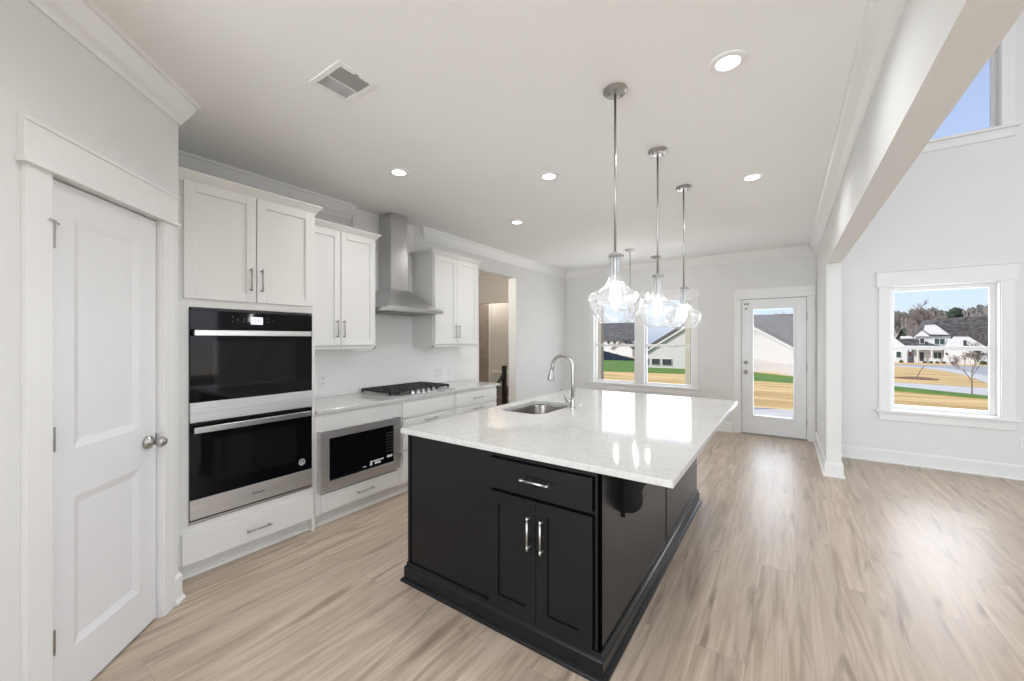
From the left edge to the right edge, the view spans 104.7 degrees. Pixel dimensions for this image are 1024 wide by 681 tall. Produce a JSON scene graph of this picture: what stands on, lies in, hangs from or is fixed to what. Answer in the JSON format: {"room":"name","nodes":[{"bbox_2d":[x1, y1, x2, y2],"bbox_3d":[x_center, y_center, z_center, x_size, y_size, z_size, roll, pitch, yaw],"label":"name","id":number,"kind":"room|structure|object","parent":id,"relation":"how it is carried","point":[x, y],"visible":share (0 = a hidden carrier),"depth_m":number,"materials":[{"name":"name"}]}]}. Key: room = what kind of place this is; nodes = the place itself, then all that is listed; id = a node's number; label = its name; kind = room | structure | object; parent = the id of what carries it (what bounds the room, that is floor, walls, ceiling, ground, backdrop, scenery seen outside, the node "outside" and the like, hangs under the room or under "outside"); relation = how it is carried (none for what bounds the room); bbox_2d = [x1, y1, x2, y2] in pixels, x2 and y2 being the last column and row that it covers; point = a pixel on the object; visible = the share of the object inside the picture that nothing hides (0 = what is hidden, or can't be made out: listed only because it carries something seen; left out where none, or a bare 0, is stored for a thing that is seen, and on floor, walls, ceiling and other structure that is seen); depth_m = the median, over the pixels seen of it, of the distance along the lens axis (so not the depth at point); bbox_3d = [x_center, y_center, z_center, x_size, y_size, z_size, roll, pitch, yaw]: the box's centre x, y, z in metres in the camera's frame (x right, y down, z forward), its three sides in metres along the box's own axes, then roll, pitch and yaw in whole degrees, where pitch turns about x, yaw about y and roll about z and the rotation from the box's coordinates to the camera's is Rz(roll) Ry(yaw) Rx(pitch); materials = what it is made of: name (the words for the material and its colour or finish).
{"room":"kitchen","nodes":[
{"label":"kitchen","id":0,"kind":"room"},
{"bbox_2d":[0,0,177,680],"bbox_3d":[-1.783,0.060,1.497,0.120,2.760,1.380,0,0,-10],"label":"wall","id":1,"kind":"structure","parent":0,"point":[46,75],"depth_m":1.39,"materials":[{"name":"paint"}]},
{"bbox_2d":[14,113,180,680],"bbox_3d":[-1.791,0.332,1.741,0.193,2.216,0.817,0,0,-10],"label":"door","id":2,"kind":"structure","parent":1,"relation":"in","point":[98,236],"depth_m":1.66,"materials":[{"name":"paint"}]},
{"bbox_2d":[27,0,200,124],"bbox_3d":[-1.682,-1.255,1.534,0.092,0.130,1.418,0,0,-10],"label":"trim","id":3,"kind":"structure","parent":1,"relation":"attached to","point":[84,21],"depth_m":1.72,"materials":[{"name":"paint"}]},
{"bbox_2d":[175,571,185,605],"bbox_3d":[-1.757,1.365,1.652,0.239,0.150,1.668,0,0,-19],"label":"baseboard","id":4,"kind":"structure","parent":1,"relation":"attached to","point":[180,596],"depth_m":2.16,"materials":[{"name":"paint"}]},
{"bbox_2d":[315,211,565,402],"bbox_3d":[-0.769,0.060,5.268,0.150,2.760,6.520,0,0,35],"label":"wall","id":5,"kind":"structure","parent":0,"point":[537,300],"depth_m":6.67,"materials":[{"name":"paint"}]},
{"bbox_2d":[178,150,355,219],"bbox_3d":[-2.016,-1.255,3.260,0.092,0.130,1.571,0,0,35],"label":"trim","id":6,"kind":"structure","parent":5,"relation":"attached to","point":[330,205],"depth_m":3.22,"materials":[{"name":"paint"}]},
{"bbox_2d":[315,218,380,349],"bbox_3d":[-1.623,-0.456,3.557,0.394,1.088,0.791,0,0,35],"label":"upper cabinet","id":7,"kind":"object","parent":5,"relation":"attached to","point":[344,255],"visible":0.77,"depth_m":3.48,"materials":[{"name":"white wood"}]},
{"bbox_2d":[351,207,356,228],"bbox_3d":[-1.577,-1.120,3.933,0.045,0.400,0.035,0,0,35],"label":"trim","id":8,"kind":"structure","parent":5,"relation":"attached to","point":[354,217],"depth_m":3.92,"materials":[{"name":"paint"}]},
{"bbox_2d":[315,209,476,397],"bbox_3d":[-1.250,-0.392,4.438,0.007,1.856,2.663,0,0,35],"label":"backsplash","id":9,"kind":"structure","parent":5,"relation":"attached to","point":[393,360],"depth_m":4.29,"materials":[{"name":"tile"}]},
{"bbox_2d":[319,374,325,386],"bbox_3d":[-1.764,0.385,3.682,0.008,0.116,0.072,0,0,35],"label":"electrical outlet","id":10,"kind":"object","parent":9,"relation":"attached to","point":[322,378],"visible":1,"depth_m":3.68,"materials":[{"name":"white plastic"}]},
{"bbox_2d":[435,368,441,376],"bbox_3d":[-0.909,0.410,4.915,0.008,0.116,0.118,0,0,35],"label":"electrical outlet","id":11,"kind":"object","parent":9,"relation":"attached to","point":[438,371],"visible":1,"depth_m":4.90,"materials":[{"name":"white plastic"}]},
{"bbox_2d":[448,367,451,375],"bbox_3d":[-0.795,0.410,5.079,0.010,0.116,0.072,0,0,35],"label":"light switch","id":12,"kind":"object","parent":9,"relation":"attached to","point":[449,368],"visible":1,"depth_m":5.07,"materials":[{"name":"white plastic"}]},
{"bbox_2d":[375,212,443,315],"bbox_3d":[-1.154,-0.793,4.125,0.506,1.050,0.733,0,0,35],"label":"range hood","id":13,"kind":"object","parent":5,"relation":"attached to","point":[393,297],"visible":0.93,"depth_m":4.13,"materials":[{"name":"metal"}]},
{"bbox_2d":[410,248,481,346],"bbox_3d":[-0.772,-0.456,4.783,0.394,1.088,0.862,0,0,35],"label":"upper cabinet","id":14,"kind":"object","parent":5,"relation":"attached to","point":[446,281],"visible":1,"depth_m":4.55,"materials":[{"name":"white wood"}]},
{"bbox_2d":[418,226,567,278],"bbox_3d":[0.018,-1.255,6.191,0.092,0.130,3.807,0,0,35],"label":"trim","id":15,"kind":"structure","parent":5,"relation":"attached to","point":[428,234],"depth_m":5.60,"materials":[{"name":"paint"}]},
{"bbox_2d":[92,0,866,270],"bbox_3d":[-0.682,-1.395,1.964,4.060,0.150,11.850,0,0,35],"label":"ceiling","id":16,"kind":"structure","parent":0,"point":[477,100],"depth_m":2.23,"materials":[{"name":"paint"}]},
{"bbox_2d":[309,60,377,102],"bbox_3d":[-0.867,-1.313,2.031,0.270,0.014,0.220,0,0,35],"label":"ceiling vent","id":17,"kind":"object","parent":16,"relation":"in","point":[340,72],"visible":1,"depth_m":2.01,"materials":[{"name":"white"}]},
{"bbox_2d":[388,167,409,176],"bbox_3d":[-0.891,-1.317,3.113,0.168,0.007,0.168,0,0,35],"label":"recessed light","id":18,"kind":"object","parent":16,"relation":"in","point":[395,171],"visible":1,"depth_m":3.11,"materials":[{"name":"white"}]},
{"bbox_2d":[510,220,523,224],"bbox_3d":[0.056,-1.317,4.437,0.168,0.007,0.168,0,0,35],"label":"recessed light","id":19,"kind":"object","parent":16,"relation":"in","point":[516,222],"visible":1,"depth_m":4.43,"materials":[{"name":"white"}]},
{"bbox_2d":[539,172,558,180],"bbox_3d":[0.299,-1.317,3.188,0.168,0.007,0.168,0,0,35],"label":"recessed light","id":20,"kind":"object","parent":16,"relation":"in","point":[547,176],"visible":1,"depth_m":3.18,"materials":[{"name":"white"}]},
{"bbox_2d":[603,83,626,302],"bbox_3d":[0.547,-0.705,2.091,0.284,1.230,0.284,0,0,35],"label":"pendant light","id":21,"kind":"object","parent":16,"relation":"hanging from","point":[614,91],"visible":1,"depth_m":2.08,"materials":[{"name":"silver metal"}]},
{"bbox_2d":[612,258,618,284],"bbox_3d":[0.547,-0.367,2.091,0.034,0.150,0.034,0,0,35],"label":"socket","id":22,"kind":"object","parent":21,"relation":"attached to","point":[615,280],"depth_m":2.08,"materials":[{"name":"silver metal"}]},
{"bbox_2d":[615,248,648,312],"bbox_3d":[1.742,-0.855,5.815,0.514,0.930,0.496,0,0,35],"label":"chandelier","id":23,"kind":"object","parent":16,"relation":"hanging from","point":[630,250],"visible":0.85,"depth_m":5.78,"materials":[{"name":"silver metal"}]},
{"bbox_2d":[648,146,666,311],"bbox_3d":[1.018,-0.705,2.762,0.284,1.230,0.284,0,0,35],"label":"pendant light","id":24,"kind":"object","parent":16,"relation":"hanging from","point":[659,151],"visible":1,"depth_m":2.76,"materials":[{"name":"silver metal"}]},
{"bbox_2d":[655,278,659,297],"bbox_3d":[1.018,-0.367,2.762,0.034,0.150,0.034,0,0,35],"label":"socket","id":25,"kind":"object","parent":24,"relation":"attached to","point":[657,295],"depth_m":2.75,"materials":[{"name":"silver metal"}]},
{"bbox_2d":[676,184,690,316],"bbox_3d":[1.487,-0.705,3.423,0.284,1.230,0.284,0,0,35],"label":"pendant light","id":26,"kind":"object","parent":16,"relation":"hanging from","point":[682,188],"visible":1,"depth_m":3.41,"materials":[{"name":"silver metal"}]},
{"bbox_2d":[682,290,685,305],"bbox_3d":[1.487,-0.367,3.423,0.034,0.150,0.034,0,0,35],"label":"socket","id":27,"kind":"object","parent":26,"relation":"attached to","point":[683,291],"depth_m":3.41,"materials":[{"name":"silver metal"}]},
{"bbox_2d":[708,49,747,73],"bbox_3d":[1.027,-1.317,1.879,0.168,0.007,0.168,0,0,35],"label":"recessed light","id":28,"kind":"object","parent":16,"relation":"in","point":[728,61],"visible":1,"depth_m":1.87,"materials":[{"name":"white"}]},
{"bbox_2d":[740,173,763,181],"bbox_3d":[1.950,-1.317,3.209,0.168,0.007,0.168,0,0,35],"label":"recessed light","id":29,"kind":"object","parent":16,"relation":"in","point":[753,176],"visible":1,"depth_m":3.20,"materials":[{"name":"white"}]},
{"bbox_2d":[479,304,488,381],"bbox_3d":[-1.289,0.140,9.432,1.930,2.600,0.070,0,0,35],"label":"wall","id":30,"kind":"structure","parent":0,"point":[483,308],"depth_m":8.93,"materials":[{"name":"beige paint"}]},
{"bbox_2d":[496,386,508,405],"bbox_3d":[-0.591,1.230,8.710,1.500,0.420,0.440,0,0,35],"label":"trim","id":31,"kind":"structure","parent":30,"relation":"attached to","point":[499,389],"depth_m":8.38,"materials":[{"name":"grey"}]},
{"bbox_2d":[479,274,508,303],"bbox_3d":[-0.968,-1.025,8.351,3.690,0.590,0.120,0,0,35],"label":"wall","id":32,"kind":"structure","parent":0,"point":[493,289],"depth_m":7.86,"materials":[{"name":"beige paint"}]},
{"bbox_2d":[492,303,508,385],"bbox_3d":[-0.558,0.060,9.028,3.790,2.760,0.100,0,0,35],"label":"wall","id":33,"kind":"structure","parent":0,"point":[500,311],"depth_m":8.76,"materials":[{"name":"beige paint"}]},
{"bbox_2d":[489,304,508,381],"bbox_3d":[0.224,0.140,8.376,1.760,2.600,0.080,0,0,35],"label":"trim","id":34,"kind":"structure","parent":33,"relation":"attached to","point":[491,371],"depth_m":8.83,"materials":[{"name":"paint"}]},
{"bbox_2d":[91,431,1023,680],"bbox_3d":[-0.041,1.500,1.520,13.200,0.120,11.850,0,0,35],"label":"floor","id":35,"kind":"structure","parent":0,"point":[783,569],"depth_m":2.19,"materials":[{"name":"brown wood"}]},
{"bbox_2d":[178,166,322,580],"bbox_3d":[-1.953,0.220,2.819,0.694,2.440,0.876,0,0,35],"label":"tall cabinet","id":36,"kind":"object","parent":35,"relation":"on","point":[241,247],"visible":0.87,"depth_m":2.55,"materials":[{"name":"white wood"}]},
{"bbox_2d":[189,307,311,524],"bbox_3d":[-1.933,0.457,2.805,0.662,1.297,0.734,0,0,35],"label":"double wall oven","id":37,"kind":"object","parent":36,"relation":"in","point":[250,372],"visible":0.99,"depth_m":2.58,"materials":[{"name":"black glass"}]},
{"bbox_2d":[315,402,399,526],"bbox_3d":[-1.498,1.004,3.474,0.694,0.872,0.796,0,0,35],"label":"base cabinet","id":38,"kind":"object","parent":35,"relation":"on","point":[330,505],"visible":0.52,"depth_m":3.25,"materials":[{"name":"white wood"}]},
{"bbox_2d":[317,416,400,493],"bbox_3d":[-1.416,0.928,3.409,0.466,0.460,0.756,0,0,35],"label":"microwave","id":39,"kind":"object","parent":38,"relation":"in","point":[349,454],"visible":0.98,"depth_m":3.23,"materials":[{"name":"metal"}]},
{"bbox_2d":[315,380,499,414],"bbox_3d":[-1.078,0.552,4.105,0.661,0.030,2.313,0,0,35],"label":"countertop","id":40,"kind":"structure","parent":38,"relation":"on","point":[329,404],"depth_m":3.60,"materials":[{"name":"stone"}]},
{"bbox_2d":[360,381,454,397],"bbox_3d":[-1.069,0.511,4.113,0.535,0.052,0.810,0,0,35],"label":"gas cooktop","id":41,"kind":"object","parent":40,"relation":"in","point":[413,388],"visible":1,"depth_m":3.97,"materials":[{"name":"metal"}]},
{"bbox_2d":[396,393,453,494],"bbox_3d":[-1.067,1.004,4.096,0.694,0.872,0.715,0,0,35],"label":"base cabinet","id":42,"kind":"object","parent":35,"relation":"on","point":[427,409],"visible":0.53,"depth_m":3.78,"materials":[{"name":"white wood"}]},
{"bbox_2d":[454,386,495,415],"bbox_3d":[-0.648,1.004,4.700,0.694,0.872,0.751,0,0,35],"label":"base cabinet","id":43,"kind":"object","parent":35,"relation":"on","point":[483,398],"visible":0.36,"depth_m":4.47,"materials":[{"name":"white wood"}]},
{"bbox_2d":[496,366,506,404],"bbox_3d":[-0.285,0.980,7.659,0.080,0.920,0.540,0,0,35],"label":"stair railing","id":44,"kind":"object","parent":35,"relation":"on","point":[503,377],"visible":0.73,"depth_m":7.82,"materials":[{"name":"black wood"}]},
{"bbox_2d":[400,435,701,680],"bbox_3d":[0.566,0.999,2.873,1.438,0.882,2.302,0,0,35],"label":"kitchen island","id":45,"kind":"object","parent":35,"relation":"on","point":[566,564],"visible":0.74,"depth_m":1.92,"materials":[{"name":"paint"}]},
{"bbox_2d":[401,388,736,488],"bbox_3d":[0.638,0.542,2.875,1.539,0.030,2.348,0,0,35],"label":"island countertop","id":46,"kind":"structure","parent":45,"relation":"on","point":[654,439],"depth_m":2.29,"materials":[{"name":"stone"}]},
{"bbox_2d":[511,404,565,413],"bbox_3d":[0.211,0.666,3.094,0.390,0.216,0.595,0,0,35],"label":"sink","id":47,"kind":"object","parent":46,"relation":"in","point":[536,408],"visible":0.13,"depth_m":3.36,"materials":[{"name":"silver metal"}]},
{"bbox_2d":[548,354,575,407],"bbox_3d":[0.378,0.320,3.083,0.248,0.415,0.098,0,0,35],"label":"faucet","id":48,"kind":"object","parent":46,"relation":"on","point":[572,401],"visible":1,"depth_m":3.04,"materials":[{"name":"silver metal"}]},
{"bbox_2d":[566,255,815,431],"bbox_3d":[2.714,0.060,6.728,3.910,2.760,0.150,0,0,35],"label":"wall","id":49,"kind":"structure","parent":0,"point":[717,283],"depth_m":6.33,"materials":[{"name":"paint"}]},
{"bbox_2d":[587,288,700,395],"bbox_3d":[2.277,0.035,7.001,1.970,1.749,0.200,0,0,35],"label":"window","id":50,"kind":"structure","parent":49,"relation":"in","point":[640,345],"depth_m":6.93,"materials":[{"name":"paint"}]},
{"bbox_2d":[566,245,814,278],"bbox_3d":[2.645,-1.255,6.629,3.910,0.130,0.092,0,0,35],"label":"trim","id":51,"kind":"structure","parent":49,"relation":"attached to","point":[797,251],"depth_m":6.33,"materials":[{"name":"paint"}]},
{"bbox_2d":[717,422,732,432],"bbox_3d":[2.240,1.365,6.947,2.882,0.150,0.030,0,0,35],"label":"baseboard","id":52,"kind":"structure","parent":49,"relation":"attached to","point":[726,426],"depth_m":6.17,"materials":[{"name":"paint"}]},
{"bbox_2d":[734,285,815,441],"bbox_3d":[3.885,0.338,5.884,1.009,2.205,0.222,0,0,35],"label":"door","id":53,"kind":"structure","parent":49,"relation":"in","point":[801,299],"depth_m":5.79,"materials":[{"name":"paint"}]},
{"bbox_2d":[816,263,841,463],"bbox_3d":[3.896,0.320,4.892,0.125,2.240,1.820,0,0,35],"label":"wall","id":54,"kind":"structure","parent":0,"point":[829,283],"depth_m":4.17,"materials":[{"name":"paint"}]},
{"bbox_2d":[814,432,845,478],"bbox_3d":[3.844,1.365,4.818,0.185,0.150,1.700,0,0,35],"label":"baseboard","id":55,"kind":"structure","parent":54,"relation":"attached to","point":[829,469],"depth_m":4.16,"materials":[{"name":"paint"}]},
{"bbox_2d":[816,0,1023,281],"bbox_3d":[1.037,-2.480,0.771,0.125,3.360,11.850,0,0,35],"label":"beam","id":56,"kind":"structure","parent":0,"point":[938,48],"depth_m":1.43,"materials":[{"name":"paint"}]},
{"bbox_2d":[809,0,906,254],"bbox_3d":[0.962,-1.255,0.854,0.092,0.130,11.500,0,0,35],"label":"trim","id":57,"kind":"structure","parent":56,"relation":"attached to","point":[881,19],"depth_m":1.99,"materials":[{"name":"paint"}]},
{"bbox_2d":[842,11,1023,464],"bbox_3d":[6.176,-1.360,3.486,5.225,5.600,0.150,0,0,35],"label":"wall","id":58,"kind":"structure","parent":0,"point":[959,205],"depth_m":4.39,"materials":[{"name":"paint"}]},
{"bbox_2d":[842,444,1023,480],"bbox_3d":[6.043,1.365,3.469,5.025,0.150,0.030,0,0,35],"label":"baseboard","id":59,"kind":"structure","parent":58,"relation":"attached to","point":[978,467],"depth_m":4.38,"materials":[{"name":"paint"}]},
{"bbox_2d":[875,261,1020,430],"bbox_3d":[4.792,0.070,4.416,1.100,1.739,0.200,0,0,35],"label":"window","id":60,"kind":"structure","parent":58,"relation":"in","point":[999,278],"depth_m":4.28,"materials":[{"name":"paint"}]},
{"bbox_2d":[921,23,1020,152],"bbox_3d":[4.792,-2.922,4.416,1.100,1.634,0.200,0,0,35],"label":"window","id":61,"kind":"structure","parent":58,"relation":"in","point":[1003,124],"depth_m":4.13,"materials":[{"name":"paint"}]},
{"bbox_2d":[1020,437,1023,447],"bbox_3d":[5.246,1.055,4.035,0.072,0.116,0.008,0,0,35],"label":"electrical outlet","id":62,"kind":"object","parent":58,"relation":"attached to","point":[1021,438],"visible":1,"depth_m":4.05,"materials":[{"name":"white plastic"}]},
{"bbox_3d":[-2.249,0.060,2.392,0.896,2.760,0.120,0,0,35],"label":"wall","id":63,"kind":"structure","parent":0,"visible":0},
{"bbox_2d":[178,110,198,127],"bbox_3d":[-2.132,-1.255,2.440,0.834,0.130,0.092,0,0,35],"label":"trim","id":64,"kind":"structure","parent":63,"relation":"attached to","point":[179,126],"depth_m":2.28,"materials":[{"name":"paint"}]},
{"label":"outside","id":65,"kind":"structure","parent":0,"visible":0},
{"bbox_2d":[604,356,987,410],"bbox_3d":[76.152,5.342,109.772,320.000,6.804,252.800,0,0,35],"label":"ground","id":66,"kind":"structure","parent":65,"point":[774,395],"depth_m":21.00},
{"bbox_2d":[597,304,603,379],"bbox_3d":[2.239,0.315,10.131,0.230,3.250,0.230,0,0,35],"label":"porch post","id":67,"kind":"object","parent":66,"relation":"on","point":[600,308],"visible":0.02,"depth_m":10.05,"materials":[{"name":"beige"}]},
{"bbox_2d":[604,351,633,360],"bbox_3d":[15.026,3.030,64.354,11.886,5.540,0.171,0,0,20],"label":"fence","id":68,"kind":"object","parent":66,"relation":"on","point":[607,355],"visible":0.16,"depth_m":63.79,"materials":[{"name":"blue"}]},
{"bbox_2d":[604,323,647,356],"bbox_3d":[30.206,0.690,119.069,18.900,11.500,18.900,0,0,35],"label":"neighbor house","id":69,"kind":"structure","parent":66,"relation":"on","point":[614,333],"depth_m":115.99,"materials":[{"name":"white"}]},
{"bbox_2d":[647,314,792,372],"bbox_3d":[24.961,0.380,43.647,15.140,7.320,20.620,0,0,35],"label":"neighbor house","id":70,"kind":"structure","parent":66,"relation":"on","point":[773,334],"depth_m":37.51,"materials":[{"name":"cream siding"},{"name":"gray shingle"}]},
{"bbox_2d":[604,360,987,398],"bbox_3d":[13.503,2.877,40.306,17.064,1.297,62.055,0,0,-1],"label":"grass strip","id":71,"kind":"object","parent":66,"relation":"on","point":[609,365],"visible":0.3,"depth_m":27.78,"materials":[{"name":"green plant"}]},
{"bbox_2d":[947,342,987,394],"bbox_3d":[19.794,1.226,16.848,1.705,2.357,0.980,0,0,35],"label":"bare tree","id":72,"kind":"object","parent":71,"relation":"on","point":[978,355],"visible":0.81,"depth_m":16.95,"materials":[{"name":"brown plant"}]},
{"bbox_2d":[782,373,987,394],"bbox_3d":[22.590,2.526,19.985,4.666,0.617,25.217,0,0,2],"label":"sidewalk","id":73,"kind":"structure","parent":66,"relation":"on","point":[960,389],"depth_m":20.38,"materials":[{"name":"concrete"}]},
{"bbox_2d":[894,311,901,325],"bbox_3d":[98.380,-0.938,105.349,9.163,13.064,8.446,0,0,35],"label":"bare tree","id":74,"kind":"object","parent":66,"relation":"on","point":[896,322],"visible":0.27,"depth_m":102.28,"materials":[{"name":"brown plant"}]},
{"bbox_2d":[894,325,905,338],"bbox_3d":[95.111,0.891,98.019,4.328,8.955,4.946,0,0,35],"label":"pine tree","id":75,"kind":"object","parent":66,"relation":"on","point":[900,333],"visible":0.25,"depth_m":97.33,"materials":[{"name":"green plant"}]},
{"bbox_2d":[902,299,929,331],"bbox_3d":[98.403,-2.349,95.707,6.057,15.403,7.164,0,0,35],"label":"bare tree","id":76,"kind":"object","parent":66,"relation":"on","point":[917,312],"visible":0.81,"depth_m":95.35,"materials":[{"name":"brown plant"}]},
{"bbox_2d":[894,377,938,379],"bbox_3d":[28.392,2.720,27.769,2.300,0.160,2.300,0,0,35],"label":"mulch bed","id":77,"kind":"object","parent":66,"relation":"on","point":[912,378],"visible":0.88,"depth_m":27.28,"materials":[{"name":"brown soil"}]},
{"bbox_2d":[909,308,943,321],"bbox_3d":[105.164,-1.415,100.481,7.794,14.029,7.447,0,0,35],"label":"bare tree","id":78,"kind":"object","parent":66,"relation":"on","point":[937,314],"visible":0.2,"depth_m":99.87,"materials":[{"name":"brown plant"}]},
{"bbox_2d":[894,364,987,382],"bbox_3d":[62.295,3.376,31.026,73.000,2.048,74.000,0,0,35],"label":"road","id":79,"kind":"structure","parent":66,"relation":"on","point":[983,370],"depth_m":53.70,"materials":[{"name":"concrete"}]},
{"bbox_2d":[897,366,987,382],"bbox_3d":[41.026,3.096,36.198,17.278,1.548,56.045,0,0,18],"label":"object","id":80,"kind":"structure","parent":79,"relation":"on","point":[983,378],"depth_m":37.95,"materials":[{"name":"concrete"}]},
{"bbox_2d":[894,315,987,364],"bbox_3d":[91.133,-0.010,83.034,21.900,10.100,13.660,0,0,35],"label":"farmhouse","id":81,"kind":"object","parent":66,"relation":"on","point":[956,331],"visible":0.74,"depth_m":79.79,"materials":[{"name":"white"}]},
{"bbox_2d":[894,304,987,335],"bbox_3d":[153.280,-1.101,106.653,90.300,19.081,20.000,0,0,35],"label":"woodland","id":82,"kind":"object","parent":66,"relation":"on","point":[980,308],"visible":0.1,"depth_m":119.39,"materials":[{"name":"brown plant"}]},
{"bbox_2d":[915,306,972,324],"bbox_3d":[113.647,-1.455,104.157,10.701,14.605,10.678,0,0,35],"label":"bare tree","id":83,"kind":"object","parent":66,"relation":"on","point":[931,308],"visible":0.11,"depth_m":104.57,"materials":[{"name":"brown plant"}]},
{"bbox_2d":[946,307,963,317],"bbox_3d":[103.132,-1.130,92.624,5.216,12.999,5.011,0,0,35],"label":"pine tree","id":84,"kind":"object","parent":66,"relation":"on","point":[954,312],"visible":0.27,"depth_m":91.87,"materials":[{"name":"green plant"}]},
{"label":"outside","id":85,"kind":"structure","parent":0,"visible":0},
{"bbox_2d":[754,407,792,417],"bbox_3d":[4.243,1.690,8.046,4.200,0.200,3.740,0,0,35],"label":"patio slab","id":86,"kind":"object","parent":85,"point":[757,410],"depth_m":8.60,"materials":[{"name":"concrete"}]},
{"bbox_2d":[685,300,690,384],"bbox_3d":[3.981,0.315,8.922,0.170,3.250,0.170,0,0,35],"label":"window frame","id":87,"kind":"structure","parent":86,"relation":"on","point":[688,302],"depth_m":8.87,"materials":[{"name":"white"}]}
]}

